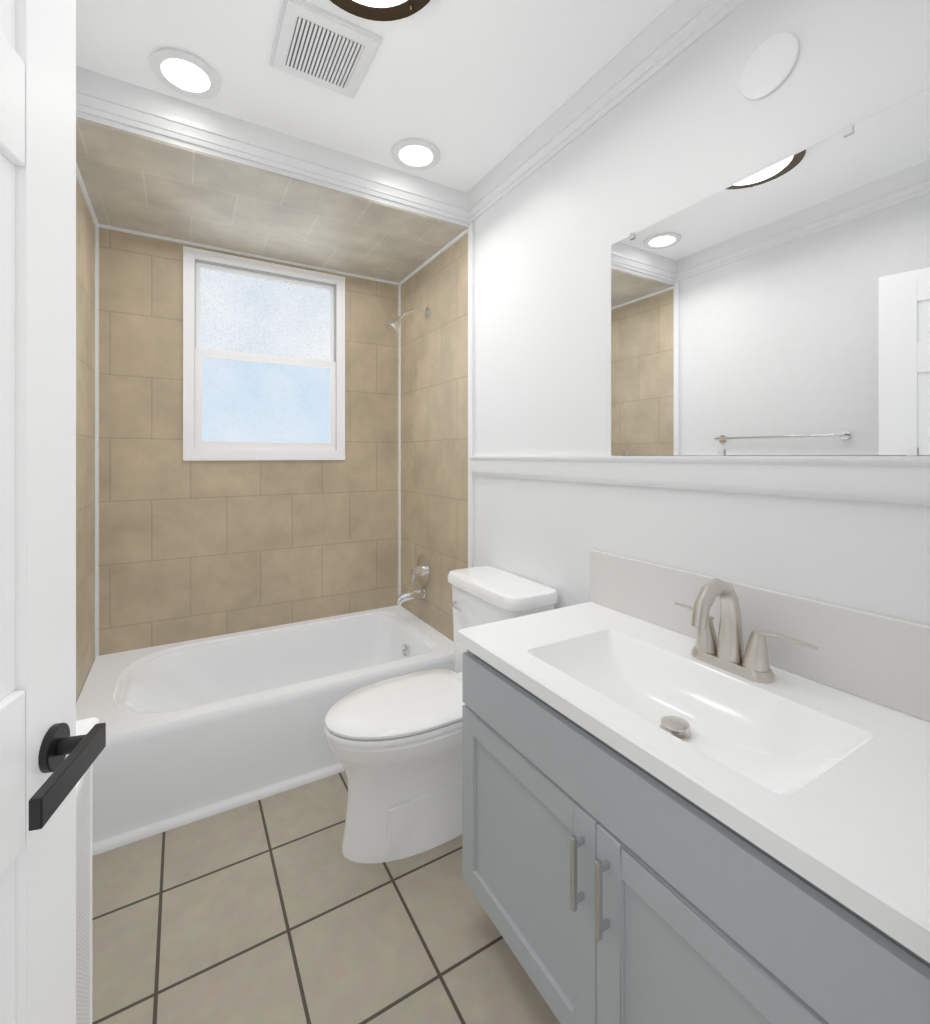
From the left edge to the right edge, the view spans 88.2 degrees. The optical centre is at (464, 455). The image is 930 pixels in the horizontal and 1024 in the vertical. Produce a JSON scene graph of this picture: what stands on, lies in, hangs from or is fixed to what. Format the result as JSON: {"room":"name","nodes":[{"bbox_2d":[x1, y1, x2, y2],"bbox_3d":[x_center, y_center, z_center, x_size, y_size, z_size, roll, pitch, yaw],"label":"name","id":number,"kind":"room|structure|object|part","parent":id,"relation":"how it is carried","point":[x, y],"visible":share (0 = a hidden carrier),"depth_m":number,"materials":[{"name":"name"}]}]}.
{"room":"bathroom","nodes":[
{"label":"bathroom","id":0,"kind":"room"},
{"bbox_2d":[76,66,471,226],"bbox_3d":[-0.858,-1.163,2.274,1.550,0.135,0.850,0,0,-31],"label":"trim","id":1,"kind":"structure","parent":0,"point":[206,150],"depth_m":1.81,"materials":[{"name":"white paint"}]},
{"bbox_2d":[76,117,467,282],"bbox_3d":[-0.858,-1.090,2.274,1.550,0.010,0.850,0,0,-31],"label":"alcove ceiling","id":2,"kind":"structure","parent":1,"relation":"attached to","point":[138,182],"depth_m":2.12,"materials":[{"name":"beige tile"}]},
{"bbox_2d":[92,771,559,1023],"bbox_3d":[0.094,1.350,0.659,2.390,0.100,4.840,0,0,-31],"label":"floor","id":3,"kind":"structure","parent":0,"point":[279,908],"depth_m":1.31,"materials":[{"name":"tile"}]},
{"bbox_2d":[76,717,98,1023],"bbox_3d":[-0.769,0.930,0.802,0.203,0.740,0.426,0,0,-31],"label":"radiator cover","id":4,"kind":"object","parent":3,"relation":"on","point":[84,898],"visible":0.27,"depth_m":0.95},
{"bbox_2d":[76,605,455,855],"bbox_3d":[-0.852,1.117,2.264,1.526,0.365,0.850,0,0,-31],"label":"bathtub","id":5,"kind":"object","parent":3,"relation":"on","point":[200,729],"visible":0.73,"depth_m":1.91,"materials":[{"name":"ceramic"}]},
{"bbox_2d":[324,566,557,863],"bbox_3d":[-0.109,0.892,1.740,0.790,0.816,0.492,0,0,-31],"label":"toilet","id":6,"kind":"object","parent":3,"relation":"on","point":[395,744],"visible":0.75,"depth_m":1.58,"materials":[{"name":"white ceramic"}]},
{"bbox_2d":[458,550,929,1023],"bbox_3d":[0.456,0.788,1.028,0.545,1.024,1.026,0,0,-31],"label":"bathroom vanity","id":7,"kind":"object","parent":3,"relation":"on","point":[688,797],"visible":1,"depth_m":0.89,"materials":[{"name":"grey wood"}]},
{"bbox_2d":[674,578,818,683],"bbox_3d":[0.574,0.380,1.085,0.178,0.209,0.339,0,0,-30],"label":"faucet","id":8,"kind":"object","parent":7,"relation":"on","point":[724,659],"depth_m":1.08,"materials":[{"name":"silver metal"}]},
{"bbox_2d":[76,0,674,191],"bbox_3d":[-0.383,-1.280,1.469,1.790,0.100,2.960,0,0,-31],"label":"ceiling","id":9,"kind":"structure","parent":0,"point":[475,92],"depth_m":1.51,"materials":[{"name":"white paint"}]},
{"bbox_2d":[149,47,220,98],"bbox_3d":[-0.897,-1.226,1.543,0.200,0.008,0.200,0,0,-31],"label":"recessed light","id":10,"kind":"object","parent":9,"relation":"in","point":[184,73],"visible":1,"depth_m":1.53,"materials":[{"name":"white plastic"}]},
{"bbox_2d":[270,0,381,98],"bbox_3d":[-0.427,-1.219,1.454,0.270,0.020,0.270,0,0,-31],"label":"ceiling vent","id":11,"kind":"object","parent":9,"relation":"in","point":[318,46],"visible":1,"depth_m":1.43,"materials":[{"name":"white plastic"}]},
{"bbox_2d":[330,0,429,20],"bbox_3d":[-0.218,-1.184,1.119,0.344,0.092,0.344,0,0,-31],"label":"dome ceiling light","id":12,"kind":"object","parent":9,"relation":"attached to","point":[383,10],"visible":1,"depth_m":1.25,"materials":[{"name":"brown metal"}]},
{"bbox_2d":[391,138,440,170],"bbox_3d":[-0.199,-1.226,1.954,0.200,0.008,0.200,0,0,-31],"label":"recessed light","id":13,"kind":"object","parent":9,"relation":"in","point":[416,154],"visible":1,"depth_m":1.95,"materials":[{"name":"white plastic"}]},
{"bbox_2d":[473,0,929,625],"bbox_3d":[0.336,0.035,1.892,0.120,2.530,2.960,0,0,-31],"label":"wall","id":14,"kind":"structure","parent":0,"point":[689,126],"depth_m":1.40,"materials":[{"name":"white paint"}]},
{"bbox_2d":[76,163,103,657],"bbox_3d":[-1.496,0.098,1.852,0.022,2.405,0.840,0,0,-30],"label":"trim","id":15,"kind":"structure","parent":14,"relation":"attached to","point":[78,174],"depth_m":2.24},
{"bbox_2d":[104,225,395,284],"bbox_3d":[-1.065,-0.073,2.626,1.530,2.025,0.012,0,0,-30],"label":"trim","id":16,"kind":"structure","parent":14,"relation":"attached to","point":[105,226],"depth_m":2.54,"materials":[{"name":"white plastic"}]},
{"bbox_2d":[401,233,467,641],"bbox_3d":[-0.192,-0.018,2.661,0.010,2.135,0.840,0,0,-31],"label":"tile","id":17,"kind":"structure","parent":14,"relation":"attached to","point":[434,437],"depth_m":2.59,"materials":[{"name":"beige tile"}]},
{"bbox_2d":[385,307,429,333],"bbox_3d":[-0.314,-0.743,2.612,0.249,0.174,0.080,0,0,-31],"label":"shower head","id":18,"kind":"object","parent":17,"relation":"attached to","point":[392,326],"visible":1,"depth_m":2.58},
{"bbox_2d":[395,587,426,604],"bbox_3d":[-0.308,0.781,2.674,0.175,0.080,0.068,0,0,-31],"label":"tub spout","id":19,"kind":"object","parent":17,"relation":"attached to","point":[413,594],"visible":1,"depth_m":2.66,"materials":[{"name":"silver metal"}]},
{"bbox_2d":[410,555,430,586],"bbox_3d":[-0.269,0.646,2.697,0.084,0.171,0.170,0,0,-31],"label":"shower valve","id":20,"kind":"object","parent":17,"relation":"attached to","point":[421,570],"visible":0.98,"depth_m":2.68,"materials":[{"name":"silver metal"}]},
{"bbox_2d":[396,222,473,595],"bbox_3d":[-0.179,0.098,2.627,0.022,2.405,0.840,0,0,-30],"label":"trim","id":21,"kind":"structure","parent":14,"relation":"attached to","point":[470,230],"depth_m":2.28,"materials":[{"name":"white plastic"}]},
{"bbox_2d":[464,0,746,221],"bbox_3d":[0.480,-1.172,1.484,0.045,0.116,1.870,0,0,-30],"label":"crown molding","id":22,"kind":"structure","parent":14,"relation":"attached to","point":[672,31],"depth_m":1.53,"materials":[{"name":"white wood"}]},
{"bbox_2d":[469,456,929,505],"bbox_3d":[0.495,0.046,1.472,0.031,0.092,1.834,0,0,-30],"label":"trim","id":23,"kind":"structure","parent":14,"relation":"attached to","point":[895,479],"depth_m":1.12,"materials":[{"name":"white wood"}]},
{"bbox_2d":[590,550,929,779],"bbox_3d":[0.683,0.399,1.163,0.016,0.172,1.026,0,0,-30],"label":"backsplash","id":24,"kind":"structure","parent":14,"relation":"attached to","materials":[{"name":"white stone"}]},
{"bbox_2d":[740,32,799,99],"bbox_3d":[0.712,-0.915,1.127,0.006,0.132,0.132,0,0,-31],"label":"cover plate","id":25,"kind":"object","parent":14,"relation":"attached to","point":[769,65],"visible":1,"depth_m":1.12,"materials":[{"name":"white plastic"}]},
{"bbox_2d":[611,88,929,455],"bbox_3d":[0.693,-0.340,1.154,0.011,0.678,0.885,0,0,-31],"label":"wall mirror","id":26,"kind":"object","parent":14,"relation":"attached to","point":[782,307],"visible":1,"depth_m":1.08,"materials":[{"name":"clear glass"}]},
{"bbox_3d":[-1.104,0.035,2.692,1.550,2.530,0.120,0,0,-30],"label":"wall","id":27,"kind":"structure","parent":0,"visible":0},
{"bbox_2d":[99,227,397,655],"bbox_3d":[-1.071,-0.018,2.636,1.550,2.135,0.010,0,0,-31],"label":"tile","id":28,"kind":"structure","parent":27,"relation":"attached to","point":[191,550],"depth_m":2.48,"materials":[{"name":"beige tile"}]},
{"bbox_2d":[183,246,344,460],"bbox_3d":[-1.080,-0.517,2.652,0.824,1.080,0.074,0,0,-31],"label":"window","id":29,"kind":"structure","parent":27,"relation":"in","point":[263,360],"depth_m":2.62,"materials":[{"name":"glass"}]},
{"bbox_3d":[-1.103,0.035,1.045,0.120,2.530,2.960,0,0,-30],"label":"wall","id":30,"kind":"structure","parent":0,"visible":0},
{"bbox_2d":[76,176,95,702],"bbox_3d":[-1.519,-0.018,1.879,0.010,2.135,0.840,0,0,-31],"label":"tile","id":31,"kind":"structure","parent":30,"relation":"attached to","point":[85,442],"depth_m":2.01,"materials":[{"name":"beige tile"}]},
{"bbox_3d":[0.337,0.035,0.245,1.550,2.530,0.120,0,0,-30],"label":"wall","id":32,"kind":"structure","parent":0,"visible":0},
{"bbox_2d":[0,0,105,1023],"bbox_3d":[-0.450,0.273,0.290,0.143,2.035,0.765,0,0,-16],"label":"door","id":33,"kind":"structure","parent":32,"relation":"in","point":[48,756],"depth_m":0.57,"materials":[{"name":"white wood"}]},
{"bbox_3d":[-0.521,0.365,0.545,0.143,0.054,0.157,0,0,-16],"label":"handle","id":34,"kind":"part","parent":33,"relation":"part of","materials":[{"name":"black metal"}]}
]}

